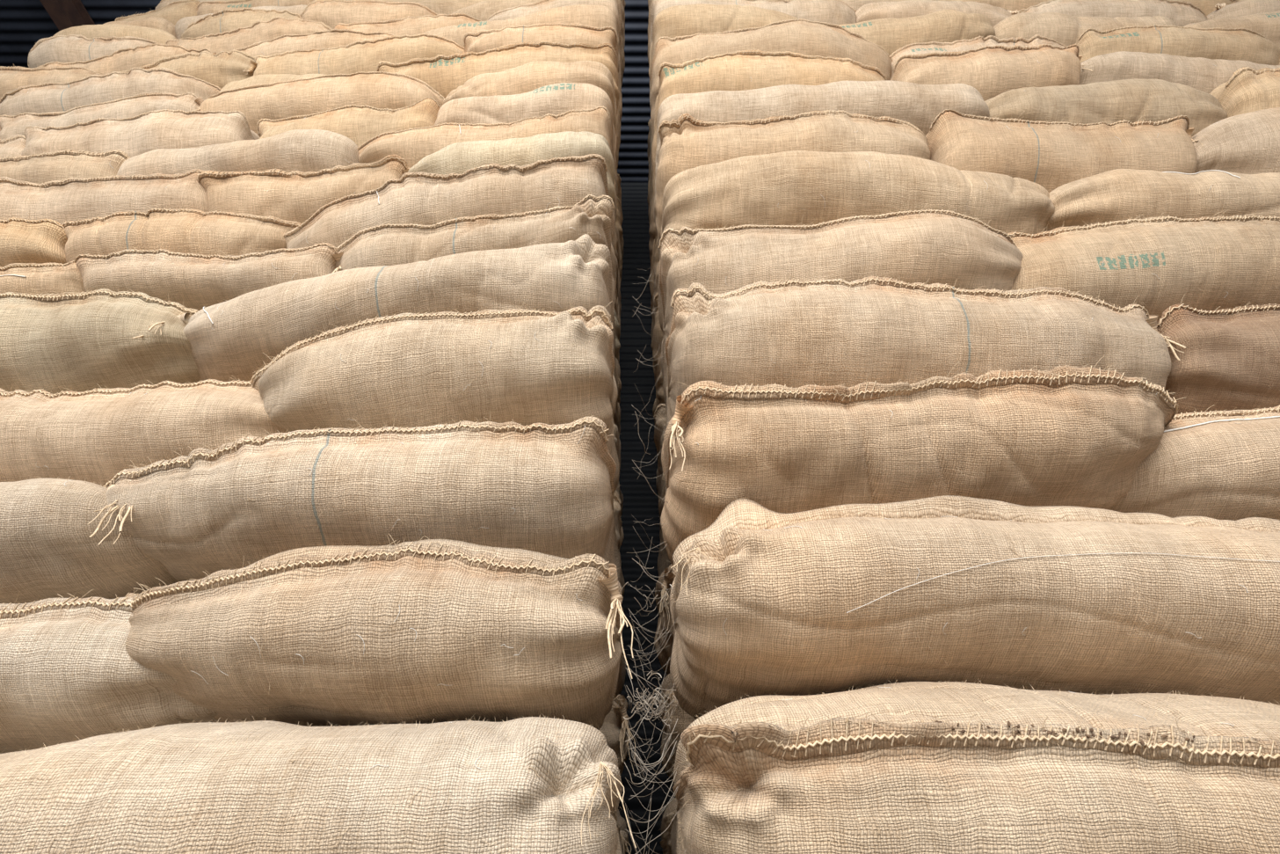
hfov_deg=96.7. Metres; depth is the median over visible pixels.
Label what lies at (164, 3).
burlap sack
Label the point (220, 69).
burlap sack
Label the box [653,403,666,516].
burlap sack
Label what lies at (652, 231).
burlap sack
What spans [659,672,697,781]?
burlap sack
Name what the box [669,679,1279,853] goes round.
burlap sack
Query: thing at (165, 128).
burlap sack
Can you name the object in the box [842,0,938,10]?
burlap sack
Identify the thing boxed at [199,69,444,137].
burlap sack
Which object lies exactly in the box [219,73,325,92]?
burlap sack
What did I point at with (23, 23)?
corrugated wall
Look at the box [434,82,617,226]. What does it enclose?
burlap sack
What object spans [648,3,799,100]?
burlap sack
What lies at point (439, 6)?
burlap sack
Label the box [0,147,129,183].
burlap sack
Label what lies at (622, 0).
burlap sack
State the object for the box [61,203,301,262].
burlap sack
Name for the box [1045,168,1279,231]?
burlap sack
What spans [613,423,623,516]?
burlap sack
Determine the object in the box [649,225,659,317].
burlap sack
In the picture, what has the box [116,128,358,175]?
burlap sack
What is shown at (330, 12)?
burlap sack
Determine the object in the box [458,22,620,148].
burlap sack
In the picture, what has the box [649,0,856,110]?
burlap sack
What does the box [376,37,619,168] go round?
burlap sack
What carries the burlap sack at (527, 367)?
on the burlap sack at (539, 487)
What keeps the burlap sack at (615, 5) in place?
on the burlap sack at (592, 15)
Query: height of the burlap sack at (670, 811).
0.333 m
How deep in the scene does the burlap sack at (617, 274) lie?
2.54 m
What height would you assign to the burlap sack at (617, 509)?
0.294 m
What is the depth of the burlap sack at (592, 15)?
2.49 m
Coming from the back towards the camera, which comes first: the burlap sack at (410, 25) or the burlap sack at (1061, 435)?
the burlap sack at (410, 25)
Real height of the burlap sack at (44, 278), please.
0.181 m
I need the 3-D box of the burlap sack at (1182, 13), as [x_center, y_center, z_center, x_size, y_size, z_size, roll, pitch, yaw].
[2.177,-1.751,2.781,0.970,0.283,0.601,0,-41,0]
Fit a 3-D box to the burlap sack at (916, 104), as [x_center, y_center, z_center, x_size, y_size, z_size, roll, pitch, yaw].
[0.609,-0.919,2.047,1.113,0.268,0.562,0,-41,0]
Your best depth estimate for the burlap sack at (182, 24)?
3.04 m
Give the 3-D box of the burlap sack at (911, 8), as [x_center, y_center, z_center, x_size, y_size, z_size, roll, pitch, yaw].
[1.363,-1.737,2.781,0.803,0.291,0.586,0,-41,0]
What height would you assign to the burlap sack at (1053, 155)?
0.353 m
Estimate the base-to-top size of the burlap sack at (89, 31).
0.222 m
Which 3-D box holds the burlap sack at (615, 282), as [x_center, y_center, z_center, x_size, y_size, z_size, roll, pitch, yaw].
[-0.508,-0.359,2.419,0.842,0.252,0.583,0,-41,0]
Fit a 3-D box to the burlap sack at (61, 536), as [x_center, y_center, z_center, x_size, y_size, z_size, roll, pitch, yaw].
[-1.242,0.315,1.146,0.978,0.235,0.569,-5,-41,6]
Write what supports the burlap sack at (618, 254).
on the burlap sack at (617, 274)
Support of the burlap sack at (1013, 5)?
on the burlap sack at (1182, 13)
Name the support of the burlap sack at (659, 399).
on the burlap sack at (660, 412)
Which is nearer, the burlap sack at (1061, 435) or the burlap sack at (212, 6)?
the burlap sack at (1061, 435)
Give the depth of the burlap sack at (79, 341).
1.24 m
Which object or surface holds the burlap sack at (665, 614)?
on the burlap sack at (684, 718)
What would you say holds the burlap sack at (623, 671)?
on the burlap sack at (614, 726)
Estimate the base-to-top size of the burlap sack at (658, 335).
0.337 m
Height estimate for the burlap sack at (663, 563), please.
0.306 m
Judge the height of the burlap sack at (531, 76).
0.244 m
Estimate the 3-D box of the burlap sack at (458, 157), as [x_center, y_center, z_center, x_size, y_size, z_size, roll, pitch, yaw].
[-0.394,-0.637,1.833,0.647,0.239,0.575,0,-41,0]
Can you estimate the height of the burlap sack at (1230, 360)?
0.328 m
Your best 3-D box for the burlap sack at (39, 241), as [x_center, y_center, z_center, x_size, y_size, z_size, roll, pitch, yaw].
[-1.895,-0.339,1.703,0.748,0.180,0.587,-2,-41,2]
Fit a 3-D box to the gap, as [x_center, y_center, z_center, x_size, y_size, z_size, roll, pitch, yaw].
[0.000,0.169,3.236,13.000,6.600,0.018,0,-41,0]
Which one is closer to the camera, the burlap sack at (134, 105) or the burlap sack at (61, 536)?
the burlap sack at (61, 536)
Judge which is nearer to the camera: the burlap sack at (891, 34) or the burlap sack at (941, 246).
the burlap sack at (941, 246)
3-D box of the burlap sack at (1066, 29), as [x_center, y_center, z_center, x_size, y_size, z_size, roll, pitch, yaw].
[1.901,-1.553,2.607,0.808,0.295,0.560,0,-41,0]
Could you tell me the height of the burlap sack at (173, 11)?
0.239 m
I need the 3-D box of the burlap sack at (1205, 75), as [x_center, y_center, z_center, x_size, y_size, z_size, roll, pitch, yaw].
[2.048,-1.147,2.273,0.916,0.291,0.585,0,-41,0]
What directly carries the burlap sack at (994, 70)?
on the burlap sack at (1132, 99)
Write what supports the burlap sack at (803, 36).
on the burlap sack at (750, 69)
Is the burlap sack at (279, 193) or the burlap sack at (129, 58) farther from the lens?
the burlap sack at (129, 58)
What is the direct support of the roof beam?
attached to the corrugated wall
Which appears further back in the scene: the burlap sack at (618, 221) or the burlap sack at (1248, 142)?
the burlap sack at (618, 221)
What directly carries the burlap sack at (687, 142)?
on the burlap sack at (784, 187)
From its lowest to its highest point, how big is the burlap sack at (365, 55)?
0.235 m
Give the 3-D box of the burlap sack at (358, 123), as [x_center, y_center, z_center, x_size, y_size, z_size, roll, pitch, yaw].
[-1.016,-0.867,2.124,0.706,0.259,0.625,0,-41,0]
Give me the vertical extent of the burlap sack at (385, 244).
0.248 m
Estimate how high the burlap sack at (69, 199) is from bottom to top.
0.261 m
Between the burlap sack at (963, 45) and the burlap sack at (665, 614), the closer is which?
the burlap sack at (665, 614)
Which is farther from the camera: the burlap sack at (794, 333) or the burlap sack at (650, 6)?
the burlap sack at (650, 6)
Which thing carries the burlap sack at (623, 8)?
on the burlap sack at (622, 0)
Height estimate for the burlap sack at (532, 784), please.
0.291 m
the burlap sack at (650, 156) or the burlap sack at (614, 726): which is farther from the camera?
the burlap sack at (650, 156)
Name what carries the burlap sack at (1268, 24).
on the burlap sack
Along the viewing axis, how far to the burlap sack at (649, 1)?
3.05 m
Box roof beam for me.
[39,0,94,30]
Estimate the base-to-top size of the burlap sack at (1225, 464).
0.271 m
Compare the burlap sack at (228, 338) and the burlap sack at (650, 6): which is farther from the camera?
the burlap sack at (650, 6)
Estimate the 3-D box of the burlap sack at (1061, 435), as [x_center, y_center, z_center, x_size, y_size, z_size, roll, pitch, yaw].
[0.500,0.138,1.095,0.928,0.274,0.592,0,-41,0]
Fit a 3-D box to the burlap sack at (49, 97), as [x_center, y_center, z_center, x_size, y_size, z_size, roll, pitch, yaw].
[-2.167,-1.200,2.449,1.011,0.242,0.563,-4,-41,5]
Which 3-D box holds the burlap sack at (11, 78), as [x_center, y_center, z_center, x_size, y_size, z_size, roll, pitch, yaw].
[-2.686,-1.341,2.635,0.774,0.249,0.596,0,-41,0]
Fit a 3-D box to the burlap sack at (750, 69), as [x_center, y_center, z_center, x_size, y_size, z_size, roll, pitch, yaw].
[0.504,-1.125,2.218,0.921,0.313,0.589,0,-41,0]
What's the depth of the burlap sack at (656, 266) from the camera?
2.39 m
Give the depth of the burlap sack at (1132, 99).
1.88 m
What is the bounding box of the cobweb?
[619,264,686,853]
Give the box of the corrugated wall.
[0,0,651,181]
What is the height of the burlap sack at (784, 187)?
0.303 m
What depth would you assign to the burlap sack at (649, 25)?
3.39 m
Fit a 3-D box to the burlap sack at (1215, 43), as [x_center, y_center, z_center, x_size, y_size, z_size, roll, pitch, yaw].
[2.158,-1.355,2.419,0.857,0.270,0.603,0,-41,0]
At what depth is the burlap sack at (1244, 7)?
2.56 m
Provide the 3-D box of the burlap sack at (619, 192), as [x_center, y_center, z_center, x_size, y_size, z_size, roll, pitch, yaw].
[-0.430,-1.067,3.004,0.688,0.238,0.574,0,-41,0]
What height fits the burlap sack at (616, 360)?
0.301 m
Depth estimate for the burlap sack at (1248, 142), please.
1.66 m
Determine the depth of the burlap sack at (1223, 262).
1.29 m
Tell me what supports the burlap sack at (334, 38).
on the burlap sack at (365, 55)
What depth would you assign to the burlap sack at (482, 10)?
2.81 m
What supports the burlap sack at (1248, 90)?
on the burlap sack at (1248, 142)
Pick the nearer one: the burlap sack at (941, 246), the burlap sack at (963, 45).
the burlap sack at (941, 246)
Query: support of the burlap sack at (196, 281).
on the burlap sack at (228, 338)
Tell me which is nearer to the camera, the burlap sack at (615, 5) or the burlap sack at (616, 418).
the burlap sack at (616, 418)
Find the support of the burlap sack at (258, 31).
on the burlap sack at (129, 58)
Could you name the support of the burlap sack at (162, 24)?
on the burlap sack at (89, 31)
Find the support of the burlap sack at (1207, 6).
on the burlap sack at (1182, 13)
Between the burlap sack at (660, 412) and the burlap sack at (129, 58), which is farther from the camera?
the burlap sack at (129, 58)
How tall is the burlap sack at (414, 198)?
0.301 m
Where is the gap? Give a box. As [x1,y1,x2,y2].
[618,181,676,853]
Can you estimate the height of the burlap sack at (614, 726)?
0.223 m
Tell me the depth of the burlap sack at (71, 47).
2.73 m
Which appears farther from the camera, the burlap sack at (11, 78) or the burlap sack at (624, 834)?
the burlap sack at (11, 78)
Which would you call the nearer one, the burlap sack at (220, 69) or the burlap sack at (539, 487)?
the burlap sack at (539, 487)
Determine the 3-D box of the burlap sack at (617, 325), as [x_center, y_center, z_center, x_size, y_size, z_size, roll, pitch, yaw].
[-0.394,-0.236,2.292,0.647,0.239,0.575,0,-41,0]
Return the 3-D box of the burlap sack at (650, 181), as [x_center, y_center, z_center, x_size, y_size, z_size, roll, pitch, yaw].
[0.380,-1.155,3.031,0.679,0.272,0.567,0,-41,0]
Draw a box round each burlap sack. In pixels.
[0,63,101,99]
[0,67,221,116]
[0,88,203,139]
[0,134,26,157]
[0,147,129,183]
[0,168,209,224]
[0,215,67,267]
[0,260,85,294]
[0,284,200,393]
[0,375,288,486]
[0,475,179,603]
[0,588,222,753]
[0,712,636,853]
[21,107,259,158]
[27,32,159,68]
[38,43,216,75]
[53,24,177,43]
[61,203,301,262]
[73,240,342,310]
[102,16,176,37]
[103,411,620,582]
[114,0,200,25]
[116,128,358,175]
[117,48,255,88]
[123,533,633,729]
[131,233,618,385]
[155,0,227,9]
[165,16,332,54]
[174,4,306,39]
[180,7,302,38]
[196,0,314,15]
[196,154,410,223]
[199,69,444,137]
[217,26,402,57]
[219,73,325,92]
[242,31,464,75]
[250,300,619,492]
[256,97,440,146]
[283,151,616,269]
[299,0,438,29]
[334,12,481,35]
[334,189,615,353]
[343,0,486,14]
[357,105,615,210]
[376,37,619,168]
[407,130,616,276]
[423,4,622,120]
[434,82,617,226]
[443,60,618,196]
[453,0,623,81]
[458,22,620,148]
[487,0,622,101]
[599,693,635,776]
[612,377,621,469]
[613,309,620,395]
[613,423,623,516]
[613,485,625,596]
[614,225,622,308]
[614,256,621,341]
[614,277,620,364]
[614,352,621,404]
[615,196,622,269]
[617,173,623,258]
[618,606,625,694]
[618,809,631,853]
[621,0,624,85]
[622,0,625,72]
[623,7,625,47]
[647,0,650,48]
[647,24,649,66]
[647,118,652,182]
[647,135,652,214]
[647,165,653,223]
[648,0,652,45]
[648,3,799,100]
[648,193,655,270]
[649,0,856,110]
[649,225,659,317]
[650,17,893,141]
[650,261,659,339]
[650,292,663,391]
[651,49,887,195]
[652,352,664,448]
[653,80,989,232]
[653,109,930,261]
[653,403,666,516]
[654,560,675,674]
[655,149,1054,331]
[657,202,1023,405]
[657,472,671,576]
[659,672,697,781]
[659,797,676,853]
[660,356,1183,565]
[664,271,1186,432]
[669,494,1279,718]
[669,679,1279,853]
[838,9,995,55]
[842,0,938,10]
[855,0,1027,26]
[889,33,1066,79]
[890,43,1093,101]
[925,109,1202,193]
[938,0,1048,14]
[984,78,1227,137]
[993,12,1177,46]
[1007,209,1279,322]
[1021,0,1207,26]
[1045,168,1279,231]
[1075,24,1279,65]
[1079,50,1279,94]
[1109,404,1279,520]
[1156,295,1279,414]
[1179,0,1233,15]
[1184,10,1279,48]
[1191,107,1279,174]
[1207,0,1279,20]
[1209,65,1279,117]
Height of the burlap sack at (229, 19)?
0.236 m
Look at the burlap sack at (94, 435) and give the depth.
1.11 m
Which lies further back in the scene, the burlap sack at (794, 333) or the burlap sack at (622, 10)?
the burlap sack at (622, 10)
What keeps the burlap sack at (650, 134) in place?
on the burlap sack at (650, 156)
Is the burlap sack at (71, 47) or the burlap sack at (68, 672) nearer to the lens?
the burlap sack at (68, 672)
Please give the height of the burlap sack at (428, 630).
0.223 m
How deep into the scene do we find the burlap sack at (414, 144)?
1.77 m
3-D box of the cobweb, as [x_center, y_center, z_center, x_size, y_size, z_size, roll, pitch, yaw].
[0.018,0.073,0.934,0.093,1.222,0.161,0,-41,0]
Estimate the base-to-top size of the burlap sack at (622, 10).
0.234 m
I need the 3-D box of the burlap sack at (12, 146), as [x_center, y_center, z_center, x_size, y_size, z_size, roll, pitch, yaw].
[-2.553,-0.783,2.183,0.881,0.292,0.613,0,-41,0]
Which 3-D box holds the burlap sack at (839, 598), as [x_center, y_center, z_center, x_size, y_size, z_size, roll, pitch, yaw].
[0.548,0.354,0.953,1.043,0.271,0.587,0,-41,0]

